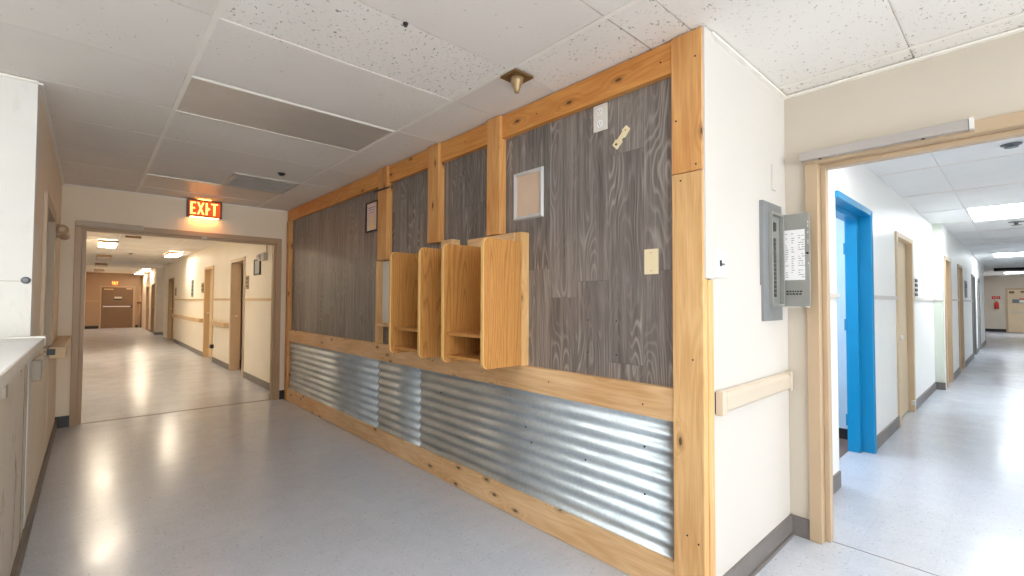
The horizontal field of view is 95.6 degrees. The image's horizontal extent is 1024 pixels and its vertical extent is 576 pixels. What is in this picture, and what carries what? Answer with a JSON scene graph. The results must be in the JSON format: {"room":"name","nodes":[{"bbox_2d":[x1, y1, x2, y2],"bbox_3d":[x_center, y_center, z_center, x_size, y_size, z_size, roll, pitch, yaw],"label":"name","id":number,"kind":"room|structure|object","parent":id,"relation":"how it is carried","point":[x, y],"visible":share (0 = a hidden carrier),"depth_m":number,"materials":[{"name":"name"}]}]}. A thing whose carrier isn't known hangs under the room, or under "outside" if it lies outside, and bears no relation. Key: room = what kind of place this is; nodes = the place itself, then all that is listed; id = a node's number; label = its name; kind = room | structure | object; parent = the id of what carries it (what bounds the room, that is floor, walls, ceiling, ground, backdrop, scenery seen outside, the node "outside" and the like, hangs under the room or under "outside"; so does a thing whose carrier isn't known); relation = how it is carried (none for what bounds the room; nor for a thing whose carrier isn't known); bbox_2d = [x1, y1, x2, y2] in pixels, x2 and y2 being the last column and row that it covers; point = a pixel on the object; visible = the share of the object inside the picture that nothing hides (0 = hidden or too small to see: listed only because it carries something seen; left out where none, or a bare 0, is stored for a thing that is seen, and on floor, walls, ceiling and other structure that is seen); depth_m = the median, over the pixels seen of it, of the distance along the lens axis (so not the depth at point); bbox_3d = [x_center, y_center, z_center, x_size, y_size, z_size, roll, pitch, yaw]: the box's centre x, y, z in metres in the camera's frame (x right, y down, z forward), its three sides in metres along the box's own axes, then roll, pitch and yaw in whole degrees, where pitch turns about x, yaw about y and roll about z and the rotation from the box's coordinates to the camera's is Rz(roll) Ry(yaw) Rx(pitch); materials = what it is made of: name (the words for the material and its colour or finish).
{"room":"hospital interior","nodes":[
{"label":"hospital interior","id":0,"kind":"room"},
{"bbox_2d":[0,73,39,528],"bbox_3d":[-3.941,0.043,1.333,3.570,2.560,0.120,2,-2,-42],"label":"wall","id":1,"kind":"structure","parent":0,"point":[19,100],"depth_m":2.46,"materials":[{"name":"paint"}]},
{"bbox_2d":[0,277,30,283],"bbox_3d":[-2.622,-0.042,2.440,0.127,0.037,0.024,2,-2,-42],"label":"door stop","id":2,"kind":"object","parent":1,"relation":"attached to","point":[25,280],"visible":1,"depth_m":2.46,"materials":[{"name":"grey plastic"}]},
{"bbox_2d":[26,94,61,518],"bbox_3d":[-3.673,0.106,3.599,0.120,2.560,2.870,2,-2,-42],"label":"wall","id":3,"kind":"structure","parent":0,"point":[48,176],"depth_m":2.92,"materials":[{"name":"beige paint"}]},
{"bbox_2d":[10,420,56,575],"bbox_3d":[-2.180,1.306,2.021,0.018,0.085,7.170,2,-2,-42],"label":"baseboard","id":4,"kind":"structure","parent":3,"relation":"attached to","point":[19,558],"depth_m":2.65,"materials":[{"name":"brown plastic"}]},
{"bbox_2d":[31,354,45,381],"bbox_3d":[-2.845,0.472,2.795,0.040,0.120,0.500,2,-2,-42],"label":"outlet plate","id":5,"kind":"object","parent":3,"relation":"attached to","point":[39,364],"visible":0.98,"depth_m":2.62,"materials":[{"name":"beige plastic"}]},
{"bbox_2d":[35,191,56,486],"bbox_3d":[-3.425,0.374,3.324,0.148,1.990,1.060,2,-2,-42],"label":"door","id":6,"kind":"structure","parent":3,"relation":"in","point":[49,215],"depth_m":3.44,"materials":[{"name":"beige paint"}]},
{"bbox_2d":[47,335,70,358],"bbox_3d":[-4.031,0.515,4.143,0.104,0.090,1.530,2,-2,-42],"label":"handrail","id":7,"kind":"object","parent":3,"relation":"attached to","point":[60,347],"visible":1,"depth_m":3.63,"materials":[{"name":"beige wood"}]},
{"bbox_2d":[56,224,70,239],"bbox_3d":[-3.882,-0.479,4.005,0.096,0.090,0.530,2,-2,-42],"label":"fire alarm","id":8,"kind":"object","parent":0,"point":[62,231],"depth_m":3.83,"materials":[{"name":"brown paint"}]},
{"bbox_2d":[84,272,141,327],"bbox_3d":[-18.077,0.536,21.097,2.300,2.560,0.150,2,-2,-42],"label":"wall","id":9,"kind":"structure","parent":0,"point":[94,281],"depth_m":20.68,"materials":[{"name":"beige paint"}]},
{"bbox_2d":[84,325,140,328],"bbox_3d":[-17.981,1.756,21.042,2.080,0.120,0.022,2,-2,-42],"label":"baseboard","id":10,"kind":"structure","parent":9,"relation":"attached to","point":[85,327],"depth_m":20.51,"materials":[{"name":"black plastic"}]},
{"bbox_2d":[85,300,141,301],"bbox_3d":[-18.024,0.585,21.030,1.950,0.060,0.020,2,-2,-42],"label":"trim","id":11,"kind":"structure","parent":9,"relation":"attached to","point":[85,300],"depth_m":20.56,"materials":[{"name":"brown paint"}]},
{"bbox_2d":[99,286,134,328],"bbox_3d":[-17.924,0.866,21.074,1.230,1.900,0.080,2,-2,-42],"label":"door","id":12,"kind":"structure","parent":9,"relation":"in","point":[116,303],"depth_m":21.07,"materials":[{"name":"brown paint"}]},
{"bbox_2d":[141,268,156,331],"bbox_3d":[-15.208,0.502,19.485,0.130,2.560,6.300,2,-2,-42],"label":"wall","id":13,"kind":"structure","parent":0,"point":[149,278],"depth_m":19.44,"materials":[{"name":"beige paint"}]},
{"bbox_2d":[145,286,148,329],"bbox_3d":[-15.242,0.848,19.513,0.168,1.870,1.140,2,-2,-42],"label":"door","id":14,"kind":"structure","parent":13,"relation":"in","point":[147,287],"depth_m":19.84,"materials":[{"name":"brown paint"}]},
{"bbox_2d":[150,283,154,332],"bbox_3d":[-13.760,0.788,17.887,0.168,1.910,1.140,2,-2,-42],"label":"door","id":15,"kind":"structure","parent":13,"relation":"in","point":[153,285],"depth_m":18.22,"materials":[{"name":"brown paint"}]},
{"bbox_2d":[86,231,219,273],"bbox_3d":[-10.556,-0.853,13.676,3.030,0.017,21.000,2,-2,-42],"label":"ceiling","id":16,"kind":"structure","parent":0,"point":[146,249],"depth_m":11.28,"materials":[{"name":"tile"}]},
{"bbox_2d":[95,263,107,266],"bbox_3d":[-13.821,-0.773,15.603,0.300,0.055,1.250,2,-2,-42],"label":"ceiling light","id":17,"kind":"object","parent":16,"relation":"attached to","point":[96,264],"visible":1,"depth_m":15.24,"materials":[{"name":"brown paint"}]},
{"bbox_2d":[96,255,111,259],"bbox_3d":[-11.262,-0.841,12.795,0.300,0.055,1.250,2,-2,-42],"label":"ceiling light","id":18,"kind":"object","parent":16,"relation":"attached to","point":[98,257],"visible":1,"depth_m":12.54,"materials":[{"name":"brown paint"}]},
{"bbox_2d":[97,257,110,259],"bbox_3d":[-11.262,-0.839,12.795,0.274,0.040,1.224,2,-2,-42],"label":"diffuser","id":19,"kind":"object","parent":18,"relation":"attached to","point":[98,258],"depth_m":12.85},
{"bbox_2d":[98,239,117,247],"bbox_3d":[-8.441,-0.916,9.684,0.300,0.055,1.250,2,-2,-42],"label":"ceiling light","id":20,"kind":"object","parent":16,"relation":"attached to","point":[101,243],"visible":1,"depth_m":9.39,"materials":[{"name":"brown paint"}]},
{"bbox_2d":[98,242,116,247],"bbox_3d":[-8.441,-0.914,9.684,0.274,0.040,1.224,2,-2,-42],"label":"diffuser","id":21,"kind":"object","parent":20,"relation":"attached to","point":[100,244],"depth_m":9.57,"materials":[{"name":"white"}]},
{"bbox_2d":[125,234,140,238],"bbox_3d":[-6.873,-0.960,8.343,0.304,0.030,0.979,1,-2,-37],"label":"ceiling vent","id":22,"kind":"object","parent":16,"relation":"in","point":[126,236],"visible":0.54,"depth_m":8.63,"materials":[{"name":"metal"}]},
{"bbox_2d":[102,234,187,273],"bbox_3d":[-10.556,-0.850,13.676,3.030,0.018,21.000,2,-2,-42],"label":"grid","id":23,"kind":"object","parent":16,"relation":"attached to","point":[120,234],"visible":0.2,"depth_m":11.21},
{"bbox_2d":[163,251,183,257],"bbox_3d":[-8.685,-0.856,11.896,0.300,0.055,1.250,2,-2,-42],"label":"ceiling light","id":24,"kind":"object","parent":16,"relation":"attached to","point":[170,253],"visible":1,"depth_m":11.64,"materials":[{"name":"white"}]},
{"bbox_2d":[165,254,182,256],"bbox_3d":[-8.685,-0.854,11.896,0.274,0.040,1.224,2,-2,-42],"label":"diffuser","id":25,"kind":"object","parent":24,"relation":"attached to","point":[166,255],"depth_m":11.90,"materials":[{"name":"white"}]},
{"bbox_2d":[155,267,164,331],"bbox_3d":[-12.923,0.448,17.238,0.480,2.560,0.100,2,-2,-42],"label":"wall","id":26,"kind":"structure","parent":0,"point":[160,271],"depth_m":17.11,"materials":[{"name":"beige paint"}]},
{"bbox_2d":[55,184,287,416],"bbox_3d":[-4.443,0.140,4.926,4.070,2.560,0.130,2,-2,-42],"label":"wall","id":27,"kind":"structure","parent":0,"point":[78,203],"depth_m":5.11,"materials":[{"name":"beige paint"}]},
{"bbox_2d":[76,220,175,233],"bbox_3d":[-4.176,-0.658,5.052,0.840,0.060,0.038,2,-2,-42],"label":"trim","id":28,"kind":"structure","parent":27,"relation":"in","point":[78,222],"depth_m":4.95,"materials":[{"name":"brown paint"}]},
{"bbox_2d":[55,390,283,427],"bbox_3d":[-3.796,1.378,5.388,2.160,0.115,0.017,2,-2,-42],"label":"baseboard","id":29,"kind":"structure","parent":27,"relation":"attached to","point":[62,421],"depth_m":4.70,"materials":[{"name":"black plastic"}]},
{"bbox_2d":[69,221,281,426],"bbox_3d":[-3.825,0.385,5.479,1.987,2.105,0.157,2,-2,-42],"label":"trim","id":30,"kind":"structure","parent":27,"relation":"attached to","point":[75,410],"depth_m":5.07,"materials":[{"name":"brown paint"}]},
{"bbox_2d":[81,399,270,423],"bbox_3d":[-3.834,1.435,5.450,1.870,0.003,0.040,2,-2,-42],"label":"threshold","id":31,"kind":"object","parent":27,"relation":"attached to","point":[265,399],"depth_m":5.34,"materials":[{"name":"grey plastic"}]},
{"bbox_2d":[186,198,221,219],"bbox_3d":[-3.656,-0.933,5.513,0.342,0.208,0.100,2,-2,-42],"label":"exit sign","id":32,"kind":"object","parent":27,"relation":"attached to","point":[196,208],"visible":1,"depth_m":5.47,"materials":[{"name":"red plastic"}]},
{"bbox_2d":[190,216,217,219],"bbox_3d":[-3.653,-0.832,5.509,0.280,0.004,0.077,2,-2,-42],"label":"lamp","id":33,"kind":"object","parent":32,"relation":"attached to","point":[204,217],"depth_m":5.51,"materials":[{"name":"yellow"}]},
{"bbox_2d":[163,242,271,382],"bbox_3d":[-7.629,0.306,11.376,0.150,2.560,13.700,2,-2,-42],"label":"wall","id":34,"kind":"structure","parent":0,"point":[257,323],"depth_m":9.13,"materials":[{"name":"beige paint"}]},
{"bbox_2d":[167,278,174,341],"bbox_3d":[-10.869,0.682,14.909,0.168,1.980,1.340,2,-2,-42],"label":"door","id":35,"kind":"structure","parent":34,"relation":"in","point":[171,289],"depth_m":15.32,"materials":[{"name":"brown wood"}]},
{"bbox_2d":[171,314,202,321],"bbox_3d":[-8.761,0.790,12.430,0.085,0.093,4.800,2,-2,-42],"label":"handrail","id":36,"kind":"object","parent":34,"relation":"attached to","point":[194,319],"visible":0.98,"depth_m":11.85,"materials":[{"name":"beige wood"}]},
{"bbox_2d":[191,280,193,296],"bbox_3d":[-8.183,0.007,11.872,0.014,0.440,0.270,2,-2,-42],"label":"room sign","id":37,"kind":"object","parent":34,"relation":"attached to","point":[192,281],"visible":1,"depth_m":11.83,"materials":[{"name":"grey plastic"}]},
{"bbox_2d":[202,265,213,360],"bbox_3d":[-6.633,0.544,10.261,0.168,2.030,1.020,2,-2,-42],"label":"door","id":38,"kind":"structure","parent":34,"relation":"in","point":[208,271],"depth_m":10.54,"materials":[{"name":"beige wood"}]},
{"bbox_2d":[148,329,269,390],"bbox_3d":[-8.861,1.569,12.726,0.500,0.100,17.400,2,-2,-42],"label":"baseboard","id":39,"kind":"structure","parent":34,"relation":"attached to","point":[256,380],"depth_m":8.92,"materials":[{"name":"grey plastic"}]},
{"bbox_2d":[209,320,228,327],"bbox_3d":[-5.832,0.712,9.215,0.085,0.093,1.460,2,-2,-42],"label":"handrail","id":40,"kind":"object","parent":34,"relation":"attached to","point":[211,322],"visible":1,"depth_m":8.94,"materials":[{"name":"beige wood"}]},
{"bbox_2d":[174,298,270,300],"bbox_3d":[-6.753,0.257,10.294,0.017,0.045,10.880,2,-2,-42],"label":"trim","id":41,"kind":"structure","parent":34,"relation":"attached to","point":[222,299],"depth_m":7.77,"materials":[{"name":"beige wood"}]},
{"bbox_2d":[229,257,245,376],"bbox_3d":[-4.791,0.497,8.315,0.268,2.030,1.040,2,-2,-42],"label":"door","id":42,"kind":"structure","parent":34,"relation":"in","point":[236,265],"depth_m":8.59,"materials":[{"name":"beige paint"}]},
{"bbox_2d":[246,276,248,288],"bbox_3d":[-4.415,-0.093,7.738,0.014,0.220,0.180,2,-2,-42],"label":"room sign","id":43,"kind":"object","parent":34,"relation":"attached to","point":[247,277],"visible":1,"depth_m":7.70,"materials":[{"name":"brown plastic"}]},
{"bbox_2d":[253,259,260,274],"bbox_3d":[-4.002,-0.329,7.287,0.020,0.250,0.350,2,-2,-42],"label":"wall picture","id":44,"kind":"object","parent":34,"relation":"attached to","point":[257,264],"visible":0.8,"depth_m":7.27,"materials":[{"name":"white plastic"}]},
{"bbox_2d":[254,261,258,273],"bbox_3d":[-4.000,-0.329,7.290,0.011,0.200,0.300,2,-2,-42],"label":"print","id":45,"kind":"object","parent":44,"relation":"attached to","point":[256,263],"depth_m":7.31},
{"bbox_2d":[256,245,267,260],"bbox_3d":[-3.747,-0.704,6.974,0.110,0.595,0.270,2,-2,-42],"label":"fire alarm","id":46,"kind":"object","parent":34,"relation":"attached to","point":[263,256],"visible":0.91,"depth_m":6.89,"materials":[{"name":"beige paint"}]},
{"bbox_2d":[240,263,242,359],"bbox_3d":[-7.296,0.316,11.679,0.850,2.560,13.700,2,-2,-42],"label":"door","id":47,"kind":"structure","parent":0,"point":[242,263],"depth_m":10.06,"materials":[{"name":"beige paint"}]},
{"bbox_2d":[0,0,1023,210],"bbox_3d":[-1.041,-1.181,0.548,6.750,0.017,10.970,2,-2,-42],"label":"ceiling","id":48,"kind":"structure","parent":0,"point":[112,73],"depth_m":2.24,"materials":[{"name":"tile"}]},
{"bbox_2d":[141,173,280,202],"bbox_3d":[-3.215,-1.064,4.998,1.187,0.022,0.626,2,-2,-42],"label":"recessed light","id":49,"kind":"object","parent":48,"relation":"in","point":[150,180],"visible":0.79,"depth_m":4.93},
{"bbox_2d":[221,172,299,193],"bbox_3d":[-2.565,-1.057,4.732,0.584,0.012,0.610,2,-2,-42],"label":"ceiling vent","id":50,"kind":"object","parent":48,"relation":"in","point":[237,180],"visible":1,"depth_m":4.70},
{"bbox_2d":[172,75,394,151],"bbox_3d":[-1.470,-1.110,3.072,1.208,0.022,0.610,2,-2,-42],"label":"recessed light","id":51,"kind":"object","parent":48,"relation":"in","point":[203,97],"visible":0.8,"depth_m":2.97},
{"bbox_2d":[500,68,533,93],"bbox_3d":[0.025,-1.069,2.438,0.130,0.088,0.120,2,-2,-42],"label":"ceiling sensor","id":52,"kind":"object","parent":48,"relation":"attached to","point":[516,77],"visible":1,"depth_m":2.42,"materials":[{"name":"brown metal"}]},
{"bbox_2d":[136,0,1023,207],"bbox_3d":[-1.041,-1.178,0.548,6.750,0.018,10.970,2,-2,-42],"label":"grid","id":53,"kind":"object","parent":48,"relation":"attached to","point":[221,4],"visible":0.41,"depth_m":2.26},
{"bbox_2d":[20,327,1023,575],"bbox_3d":[1.684,1.860,17.998,35.200,0.124,33.600,2,-2,-42],"label":"floor","id":54,"kind":"structure","parent":0,"point":[266,487],"depth_m":3.09,"materials":[{"name":"grey tile"}]},
{"bbox_2d":[0,336,45,575],"bbox_3d":[-1.436,0.763,0.722,0.782,1.104,4.129,2,-2,-42],"label":"cabinet","id":55,"kind":"object","parent":54,"relation":"on","point":[16,353],"depth_m":1.99,"materials":[{"name":"white laminate"}]},
{"bbox_2d":[0,338,42,374],"bbox_3d":[-1.410,0.240,0.706,0.776,0.044,4.050,2,-2,-42],"label":"countertop","id":56,"kind":"structure","parent":55,"relation":"on","point":[11,350],"depth_m":1.88,"materials":[{"name":"white laminate"}]},
{"bbox_2d":[137,275,140,326],"bbox_3d":[-17.333,0.592,21.571,0.160,2.480,0.130,2,-2,-42],"label":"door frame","id":57,"kind":"structure","parent":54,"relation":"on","point":[139,302],"depth_m":21.57,"materials":[{"name":"brown paint"}]},
{"bbox_2d":[707,41,934,474],"bbox_3d":[3.558,0.158,4.544,7.415,2.560,0.150,2,-2,-42],"label":"wall","id":58,"kind":"structure","parent":0,"point":[749,139],"depth_m":2.67,"materials":[{"name":"paint"}]},
{"bbox_2d":[713,248,726,277],"bbox_3d":[0.919,-0.108,2.047,0.130,0.125,0.027,2,-2,-42],"label":"light switch","id":59,"kind":"object","parent":58,"relation":"attached to","point":[719,256],"visible":0.98,"depth_m":2.04,"materials":[{"name":"white plastic"}]},
{"bbox_2d":[713,282,789,575],"bbox_3d":[1.219,0.676,2.316,0.948,1.385,0.007,2,-2,-42],"label":"wall panel","id":60,"kind":"object","parent":58,"relation":"attached to","point":[752,451],"depth_m":2.24,"materials":[{"name":"white paint"}]},
{"bbox_2d":[715,370,792,415],"bbox_3d":[1.226,0.506,2.296,0.917,0.104,0.038,2,-2,-42],"label":"handrail","id":61,"kind":"object","parent":58,"relation":"attached to","point":[726,400],"visible":1,"depth_m":2.19,"materials":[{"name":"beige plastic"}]},
{"bbox_2d":[723,514,809,575],"bbox_3d":[1.253,1.315,2.260,0.951,0.105,0.100,2,-2,-42],"label":"baseboard","id":62,"kind":"structure","parent":58,"relation":"attached to","point":[755,560],"depth_m":2.37,"materials":[{"name":"grey plastic"}]},
{"bbox_2d":[771,165,775,190],"bbox_3d":[1.429,-0.602,2.535,0.048,0.137,0.009,2,-2,-42],"label":"strip","id":63,"kind":"object","parent":58,"relation":"attached to","point":[773,168],"visible":1,"depth_m":2.52,"materials":[{"name":"white paint"}]},
{"bbox_2d":[759,200,810,320],"bbox_3d":[1.433,-0.141,2.431,0.285,0.625,0.153,2,-2,-42],"label":"breaker panel","id":64,"kind":"object","parent":58,"relation":"attached to","point":[785,271],"visible":1,"depth_m":2.49,"materials":[{"name":"grey metal"}]},
{"bbox_2d":[835,190,876,453],"bbox_3d":[2.691,0.363,3.741,1.140,2.100,0.193,2,-2,-42],"label":"door","id":65,"kind":"structure","parent":58,"relation":"in","point":[859,323],"depth_m":4.04,"materials":[{"name":"blue paint"}]},
{"bbox_2d":[894,231,915,426],"bbox_3d":[4.396,0.436,5.283,1.080,2.050,0.178,2,-2,-42],"label":"door","id":66,"kind":"structure","parent":58,"relation":"in","point":[904,278],"depth_m":5.46,"materials":[{"name":"beige paint"}]},
{"bbox_2d":[914,278,917,296],"bbox_3d":[5.005,-0.004,5.750,0.220,0.240,0.022,2,-2,-42],"label":"room sign","id":67,"kind":"object","parent":58,"relation":"attached to","point":[915,279],"visible":0.78,"depth_m":5.71,"materials":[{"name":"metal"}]},
{"bbox_2d":[835,218,847,428],"bbox_3d":[1.721,0.148,4.434,2.320,2.560,2.160,2,-2,-42],"label":"wall","id":68,"kind":"structure","parent":0,"point":[840,238],"depth_m":4.43,"materials":[{"name":"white paint"}]},
{"bbox_2d":[839,428,847,439],"bbox_3d":[2.526,1.399,5.076,0.017,0.100,2.050,2,-2,-42],"label":"baseboard","id":69,"kind":"structure","parent":68,"relation":"attached to","point":[843,433],"depth_m":4.39,"materials":[{"name":"black plastic"}]},
{"bbox_2d":[784,31,1023,519],"bbox_3d":[3.405,0.053,0.738,0.130,2.560,5.305,2,-2,-42],"label":"wall","id":70,"kind":"structure","parent":0,"point":[983,80],"depth_m":2.37,"materials":[{"name":"beige paint"}]},
{"bbox_2d":[0,27,1023,211],"bbox_3d":[0.373,-1.102,2.548,10.452,0.010,6.297,0,-2,7],"label":"trim","id":71,"kind":"structure","parent":70,"relation":"attached to","point":[723,44],"depth_m":2.44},
{"bbox_2d":[832,541,938,575],"bbox_3d":[2.378,1.359,1.819,0.006,0.001,1.895,2,-2,-42],"label":"trim","id":72,"kind":"structure","parent":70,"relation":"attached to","point":[832,541],"depth_m":2.34,"materials":[{"name":"grey plastic"}]},
{"bbox_2d":[800,117,974,162],"bbox_3d":[1.834,-0.727,2.325,0.045,0.053,0.684,2,-2,-42],"label":"door track","id":73,"kind":"object","parent":70,"relation":"in","point":[964,125],"depth_m":2.27,"materials":[{"name":"metal"}]},
{"bbox_2d":[805,111,1023,543],"bbox_3d":[2.375,0.300,1.860,0.172,2.120,2.040,2,-2,-42],"label":"trim","id":74,"kind":"structure","parent":70,"relation":"attached to","point":[1011,125],"depth_m":2.52,"materials":[{"name":"beige paint"}]},
{"bbox_2d":[932,223,945,382],"bbox_3d":[6.388,0.237,7.054,0.150,2.560,0.250,2,-2,-42],"label":"wall","id":75,"kind":"structure","parent":0,"point":[937,245],"depth_m":6.95,"materials":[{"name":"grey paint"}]},
{"bbox_2d":[864,136,1023,275],"bbox_3d":[12.227,-0.842,11.096,26.820,0.017,2.400,2,-2,-42],"label":"ceiling","id":76,"kind":"structure","parent":0,"point":[993,172],"depth_m":4.83,"materials":[{"name":"white tile"}]},
{"bbox_2d":[877,153,1023,275],"bbox_3d":[12.227,-0.840,11.096,26.820,0.018,2.400,2,-2,-42],"label":"grid","id":77,"kind":"object","parent":76,"relation":"attached to","point":[1019,153],"visible":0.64,"depth_m":5.09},
{"bbox_2d":[966,203,1023,221],"bbox_3d":[6.423,-0.999,6.088,1.378,0.022,0.598,2,-2,-42],"label":"recessed light","id":78,"kind":"object","parent":76,"relation":"in","point":[1016,210],"visible":0.93,"depth_m":6.09,"materials":[{"name":"grey"}]},
{"bbox_2d":[992,252,1023,256],"bbox_3d":[12.326,-0.830,11.463,1.368,0.022,0.598,2,-2,-42],"label":"recessed light","id":79,"kind":"object","parent":76,"relation":"in","point":[1012,254],"visible":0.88,"depth_m":11.41,"materials":[{"name":"white"}]},
{"bbox_2d":[994,267,1023,270],"bbox_3d":[17.015,-0.637,15.874,0.500,0.090,0.720,2,-2,-42],"label":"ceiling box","id":80,"kind":"object","parent":76,"relation":"attached to","point":[1015,268],"visible":1,"depth_m":15.76,"materials":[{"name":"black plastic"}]},
{"bbox_2d":[1000,142,1022,148],"bbox_3d":[3.724,-1.060,3.461,0.119,0.023,0.119,2,-2,-42],"label":"sprinkler head","id":81,"kind":"object","parent":76,"relation":"attached to","point":[1011,145],"visible":1,"depth_m":3.44},
{"bbox_2d":[1008,221,1023,225],"bbox_3d":[7.376,-0.943,6.785,0.170,0.048,0.170,2,-2,-42],"label":"sprinkler head","id":82,"kind":"object","parent":76,"relation":"attached to","point":[1016,223],"visible":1,"depth_m":6.77},
{"bbox_2d":[942,225,984,387],"bbox_3d":[10.705,0.359,10.925,11.450,2.560,0.160,2,-2,-42],"label":"wall","id":83,"kind":"structure","parent":0,"point":[953,248],"depth_m":9.51,"materials":[{"name":"white paint"}]},
{"bbox_2d":[830,293,972,301],"bbox_3d":[6.277,0.171,6.843,12.300,0.040,0.116,2,-2,-42],"label":"trim","id":84,"kind":"structure","parent":83,"relation":"attached to","point":[832,295],"depth_m":4.74,"materials":[{"name":"white paint"}]},
{"bbox_2d":[833,328,1005,494],"bbox_3d":[11.640,1.599,11.666,26.822,0.130,0.682,2,-2,-42],"label":"baseboard","id":85,"kind":"structure","parent":83,"relation":"attached to","point":[886,433],"depth_m":4.83,"materials":[{"name":"grey plastic"}]},
{"bbox_2d":[944,256,953,387],"bbox_3d":[6.888,0.524,7.423,0.870,2.010,0.168,2,-2,-42],"label":"door","id":86,"kind":"structure","parent":83,"relation":"in","point":[947,262],"depth_m":7.60,"materials":[{"name":"beige paint"}]},
{"bbox_2d":[957,264,964,371],"bbox_3d":[8.533,0.572,8.921,0.920,2.010,0.168,2,-2,-42],"label":"door","id":87,"kind":"structure","parent":83,"relation":"in","point":[959,267],"depth_m":9.12,"materials":[{"name":"beige paint"}]},
{"bbox_2d":[964,281,967,297],"bbox_3d":[9.565,0.029,9.773,0.500,0.350,0.018,2,-2,-42],"label":"room sign","id":88,"kind":"object","parent":83,"relation":"attached to","point":[965,282],"visible":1,"depth_m":9.62,"materials":[{"name":"grey plastic"}]},
{"bbox_2d":[971,274,976,354],"bbox_3d":[11.213,0.668,11.361,1.070,1.970,0.168,2,-2,-42],"label":"door","id":89,"kind":"structure","parent":83,"relation":"in","point":[973,289],"depth_m":11.60,"materials":[{"name":"paint"}]},
{"bbox_2d":[977,278,981,350],"bbox_3d":[12.691,0.721,12.707,1.070,1.950,0.168,2,-2,-42],"label":"door","id":90,"kind":"structure","parent":83,"relation":"in","point":[978,280],"depth_m":12.95,"materials":[{"name":"paint"}]},
{"bbox_2d":[984,275,1023,332],"bbox_3d":[22.225,0.654,20.103,0.150,2.560,2.800,2,-2,-42],"label":"wall","id":91,"kind":"structure","parent":0,"point":[993,285],"depth_m":20.65,"materials":[{"name":"beige paint"}]},
{"bbox_2d":[993,301,998,308],"bbox_3d":[21.527,0.746,20.637,0.160,0.360,0.193,2,-2,-42],"label":"fire extinguisher","id":92,"kind":"object","parent":91,"relation":"attached to","point":[996,304],"visible":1,"depth_m":20.57,"materials":[{"name":"red metal"}]},
{"bbox_2d":[1005,288,1023,331],"bbox_3d":[22.252,0.963,19.897,0.075,1.930,1.470,2,-2,-42],"label":"door","id":93,"kind":"structure","parent":91,"relation":"in","point":[1014,297],"depth_m":20.24,"materials":[{"name":"beige paint"}]},
{"bbox_3d":[-1.056,0.131,4.156,0.100,2.560,5.570,2,-2,-42],"label":"wall","id":94,"kind":"structure","parent":0,"visible":0},
{"bbox_2d":[284,27,715,575],"bbox_3d":[-1.062,0.167,4.046,0.111,2.475,5.621,2,-2,-42],"label":"panelling","id":95,"kind":"object","parent":94,"relation":"attached to","point":[601,440],"visible":0.98,"depth_m":2.56,"materials":[{"name":"grey wood"}]},
{"bbox_2d":[365,200,377,232],"bbox_3d":[-1.321,-0.672,4.367,0.016,0.289,0.240,2,-2,-42],"label":"framed poster","id":96,"kind":"object","parent":95,"relation":"attached to","point":[371,216],"visible":0.98,"depth_m":4.37,"materials":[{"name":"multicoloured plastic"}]},
{"bbox_2d":[367,202,375,230],"bbox_3d":[-1.318,-0.672,4.370,0.005,0.260,0.211,2,-2,-42],"label":"print","id":97,"kind":"object","parent":96,"relation":"attached to","point":[371,206],"depth_m":4.37},
{"bbox_2d":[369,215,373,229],"bbox_3d":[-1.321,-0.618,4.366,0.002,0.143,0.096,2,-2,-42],"label":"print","id":98,"kind":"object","parent":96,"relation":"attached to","point":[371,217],"depth_m":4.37},
{"bbox_2d":[388,247,441,357],"bbox_3d":[-0.637,0.102,3.279,0.291,0.728,0.418,2,-2,-42],"label":"wall shelf","id":99,"kind":"object","parent":95,"relation":"attached to","point":[414,279],"visible":0.88,"depth_m":3.25,"materials":[{"name":"brown wood"}]},
{"bbox_2d":[441,238,521,368],"bbox_3d":[-0.189,0.090,2.787,0.291,0.728,0.409,2,-2,-42],"label":"wall shelf","id":100,"kind":"object","parent":95,"relation":"attached to","point":[492,271],"visible":1,"depth_m":2.71,"materials":[{"name":"brown wood"}]},
{"bbox_2d":[514,166,543,221],"bbox_3d":[0.096,-0.565,2.806,0.018,0.299,0.247,2,-2,-42],"label":"frame","id":101,"kind":"object","parent":95,"relation":"attached to","point":[528,185],"visible":1,"depth_m":2.80,"materials":[{"name":"metal"}]},
{"bbox_2d":[593,102,607,132],"bbox_3d":[0.461,-0.888,2.421,0.011,0.138,0.086,2,-2,-42],"label":"outlet plate","id":102,"kind":"object","parent":95,"relation":"attached to","point":[600,112],"visible":1,"depth_m":2.42,"materials":[{"name":"white plastic"}]},
{"bbox_2d":[597,120,602,127],"bbox_3d":[0.458,-0.856,2.418,0.004,0.038,0.033,2,-2,-42],"label":"receptacle","id":103,"kind":"object","parent":102,"relation":"attached to","point":[599,122],"depth_m":2.42,"materials":[{"name":"grey"}]},
{"bbox_2d":[597,107,602,114],"bbox_3d":[0.458,-0.921,2.420,0.004,0.038,0.033,2,-2,-42],"label":"receptacle","id":104,"kind":"object","parent":102,"relation":"attached to","point":[599,109],"depth_m":2.42,"materials":[{"name":"grey"}]},
{"bbox_2d":[612,125,629,148],"bbox_3d":[0.547,-0.754,2.325,0.007,0.109,0.104,2,-2,-42],"label":"bracket","id":105,"kind":"object","parent":95,"relation":"attached to","point":[625,130],"visible":1,"depth_m":2.32,"materials":[{"name":"beige plastic"}]},
{"bbox_2d":[644,248,658,274],"bbox_3d":[0.656,-0.124,2.185,0.008,0.119,0.073,2,-2,-42],"label":"blank cover plate","id":106,"kind":"object","parent":95,"relation":"attached to","point":[651,256],"visible":1,"depth_m":2.18,"materials":[{"name":"beige plastic"}]},
{"bbox_2d":[697,26,715,278],"bbox_3d":[0.842,-0.581,2.015,0.090,1.082,0.037,2,-2,-42],"label":"trim","id":107,"kind":"structure","parent":94,"relation":"attached to","point":[708,169],"depth_m":1.99,"materials":[{"name":"white paint"}]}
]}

